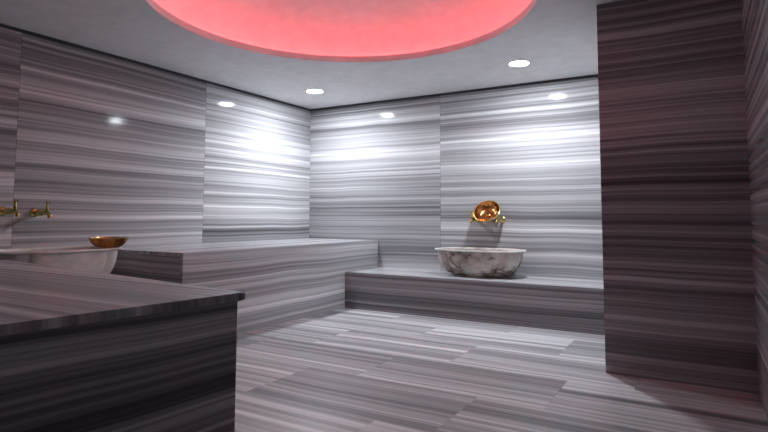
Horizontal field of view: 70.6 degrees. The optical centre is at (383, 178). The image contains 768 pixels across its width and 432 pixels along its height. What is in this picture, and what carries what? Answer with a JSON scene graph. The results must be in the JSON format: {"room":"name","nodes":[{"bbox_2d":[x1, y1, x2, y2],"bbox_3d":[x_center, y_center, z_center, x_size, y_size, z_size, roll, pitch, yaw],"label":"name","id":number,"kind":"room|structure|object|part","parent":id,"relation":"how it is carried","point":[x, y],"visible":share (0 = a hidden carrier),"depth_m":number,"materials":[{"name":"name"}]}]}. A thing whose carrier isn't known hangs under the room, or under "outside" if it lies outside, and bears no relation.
{"room":"spa","nodes":[
{"label":"spa","id":0,"kind":"room"},
{"bbox_2d":[0,27,310,249],"bbox_3d":[-2.633,0.107,4.776,0.150,2.500,6.450,-2,-5,30],"label":"wall","id":1,"kind":"structure","parent":0,"point":[148,156],"depth_m":5.13,"materials":[{"name":"stone"}]},
{"bbox_2d":[0,199,19,216],"bbox_3d":[-2.809,0.225,4.081,0.240,0.132,0.072,-2,-5,30],"label":"tap","id":2,"kind":"object","parent":1,"relation":"attached to","point":[3,210],"visible":1,"depth_m":4.05,"materials":[{"name":"gold metal"}]},
{"bbox_3d":[-2.755,0.196,4.051,0.034,0.079,0.028,-2,-5,30],"label":"handle","id":3,"kind":"part","parent":2,"relation":"part of","materials":[{"name":"gold metal"}]},
{"bbox_3d":[-2.747,0.259,4.041,0.094,0.058,0.030,-2,-5,30],"label":"spout","id":4,"kind":"part","parent":2,"relation":"part of","materials":[{"name":"gold metal"}]},
{"bbox_2d":[30,201,51,217],"bbox_3d":[-2.693,0.249,4.278,0.240,0.132,0.072,-2,-5,30],"label":"tap","id":5,"kind":"object","parent":1,"relation":"attached to","point":[34,212],"visible":1,"depth_m":4.26,"materials":[{"name":"gold metal"}]},
{"bbox_3d":[-2.639,0.220,4.248,0.034,0.079,0.028,-2,-5,30],"label":"handle","id":6,"kind":"part","parent":5,"relation":"part of","materials":[{"name":"gold metal"}]},
{"bbox_3d":[-2.630,0.283,4.238,0.094,0.058,0.030,-2,-5,30],"label":"spout","id":7,"kind":"part","parent":5,"relation":"part of","materials":[{"name":"gold metal"}]},
{"bbox_2d":[0,23,310,110],"bbox_3d":[-2.562,-1.128,4.824,0.006,0.028,6.150,-2,-5,30],"label":"trim","id":8,"kind":"structure","parent":1,"relation":"attached to","point":[1,24],"depth_m":5.14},
{"bbox_2d":[0,0,620,108],"bbox_3d":[-0.467,-1.465,3.618,5.160,0.494,6.450,-2,-5,30],"label":"ceiling","id":9,"kind":"structure","parent":0,"point":[352,51],"depth_m":4.89,"materials":[{"name":"paint"}]},
{"bbox_2d":[306,89,322,92],"bbox_3d":[-0.815,-1.022,6.376,0.204,0.008,0.204,-2,-5,30],"label":"recessed light","id":10,"kind":"object","parent":9,"relation":"in","point":[308,90],"visible":1,"depth_m":6.37,"materials":[{"name":"white metal"}]},
{"bbox_2d":[307,90,321,92],"bbox_3d":[-0.815,-1.023,6.376,0.174,0.005,0.174,2,-4,-18],"label":"diffuser","id":11,"kind":"object","parent":10,"relation":"attached to","point":[309,91],"depth_m":6.38,"materials":[{"name":"white plastic"}]},
{"bbox_2d":[508,60,529,65],"bbox_3d":[1.294,-1.099,5.193,0.204,0.008,0.204,-2,-5,30],"label":"recessed light","id":12,"kind":"object","parent":9,"relation":"in","point":[516,62],"visible":1,"depth_m":5.19,"materials":[{"name":"white"}]},
{"bbox_2d":[510,61,527,65],"bbox_3d":[1.294,-1.100,5.193,0.174,0.005,0.174,2,-4,-18],"label":"diffuser","id":13,"kind":"object","parent":12,"relation":"attached to","point":[513,63],"depth_m":5.19,"materials":[{"name":"white plastic"}]},
{"bbox_2d":[309,77,602,279],"bbox_3d":[1.121,0.223,6.221,4.860,2.500,0.150,-2,-5,30],"label":"wall","id":14,"kind":"structure","parent":0,"point":[407,176],"depth_m":6.25,"materials":[{"name":"stone"}]},
{"bbox_2d":[311,74,597,110],"bbox_3d":[0.727,-1.001,6.452,4.016,0.028,0.006,-2,-5,30],"label":"trim","id":15,"kind":"structure","parent":14,"relation":"attached to","point":[595,75],"depth_m":6.33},
{"bbox_2d":[469,211,479,222],"bbox_3d":[1.003,0.438,6.049,0.072,0.132,0.240,-2,-5,30],"label":"tap","id":16,"kind":"object","parent":14,"relation":"attached to","point":[473,219],"visible":0.8,"depth_m":5.99,"materials":[{"name":"gold metal"}]},
{"bbox_2d":[495,211,505,223],"bbox_3d":[1.257,0.428,5.900,0.072,0.132,0.240,-2,-5,30],"label":"tap","id":17,"kind":"object","parent":14,"relation":"attached to","point":[502,219],"visible":1,"depth_m":5.86,"materials":[{"name":"gold metal"}]},
{"bbox_2d":[473,200,499,221],"bbox_3d":[1.137,0.365,5.990,0.304,0.244,0.210,-1,-4,21],"label":"copper bowl","id":18,"kind":"object","parent":17,"relation":"on","point":[485,211],"visible":0.98,"depth_m":6.05,"materials":[{"name":"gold metal"}]},
{"bbox_2d":[235,308,767,431],"bbox_3d":[-0.476,1.321,3.419,5.160,0.100,6.450,-2,-5,30],"label":"floor","id":19,"kind":"structure","parent":0,"point":[344,369],"depth_m":3.33,"materials":[{"name":"stone"}]},
{"bbox_2d":[0,260,244,431],"bbox_3d":[-2.010,0.802,2.116,2.450,0.736,1.680,-3,-5,37],"label":"stone bench","id":20,"kind":"object","parent":19,"relation":"on","point":[81,350],"visible":1,"depth_m":1.76,"materials":[{"name":"stone"}]},
{"bbox_3d":[-2.009,0.450,2.141,2.450,0.030,1.680,-3,-5,37],"label":"seat","id":21,"kind":"part","parent":20,"relation":"part of","materials":[{"name":"stone"}]},
{"bbox_2d":[110,238,377,334],"bbox_3d":[-1.294,1.065,5.765,1.094,0.736,2.968,-2,-5,30],"label":"stone bench","id":22,"kind":"object","parent":19,"relation":"on","point":[281,280],"visible":0.69,"depth_m":5.12,"materials":[{"name":"stone"}]},
{"bbox_3d":[-2.048,0.988,4.511,1.064,0.706,0.024,-2,-5,30],"label":"panel","id":23,"kind":"part","parent":22,"relation":"part of","materials":[{"name":"stone"}]},
{"bbox_3d":[-1.293,0.713,5.790,1.094,0.030,2.968,-2,-5,30],"label":"seat","id":24,"kind":"part","parent":22,"relation":"part of","materials":[{"name":"stone"}]},
{"bbox_2d":[345,267,604,334],"bbox_3d":[1.005,1.236,5.702,2.923,0.402,0.730,-2,-5,30],"label":"stone ledge","id":25,"kind":"object","parent":19,"relation":"on","point":[543,302],"visible":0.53,"depth_m":5.34,"materials":[{"name":"stone"}]},
{"bbox_2d":[435,247,526,277],"bbox_3d":[1.015,0.895,5.758,0.978,0.285,0.580,-2,-5,30],"label":"basin","id":26,"kind":"object","parent":25,"relation":"on","point":[476,262],"visible":1,"depth_m":5.53,"materials":[{"name":"white stone"}]},
{"bbox_3d":[-2.477,1.086,4.134,0.698,0.454,1.026,-2,-5,30],"label":"stone ledge","id":27,"kind":"object","parent":19,"relation":"on","visible":0},
{"bbox_2d":[0,246,121,273],"bbox_3d":[-2.505,0.699,4.123,0.580,0.318,0.978,-2,-5,30],"label":"basin","id":28,"kind":"object","parent":27,"relation":"on","point":[87,258],"visible":0.49,"depth_m":4.04,"materials":[{"name":"white stone"}]},
{"bbox_2d":[88,237,129,247],"bbox_3d":[-2.204,0.515,4.343,0.306,0.081,0.306,-2,-5,30],"label":"copper bowl","id":29,"kind":"object","parent":28,"relation":"on","point":[99,242],"visible":0.99,"depth_m":4.25,"materials":[{"name":"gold metal"}]},
{"bbox_2d":[596,0,758,393],"bbox_3d":[2.326,0.090,4.305,0.838,2.500,1.945,-2,-5,30],"label":"wall pier","id":30,"kind":"object","parent":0,"point":[678,273],"visible":1,"depth_m":3.45,"materials":[{"name":"stone"}]},
{"bbox_2d":[741,0,767,420],"bbox_3d":[1.689,-0.059,2.247,0.150,2.500,6.450,-2,-5,30],"label":"wall","id":31,"kind":"structure","parent":0,"point":[754,12],"depth_m":2.74,"materials":[{"name":"stone"}]}
]}

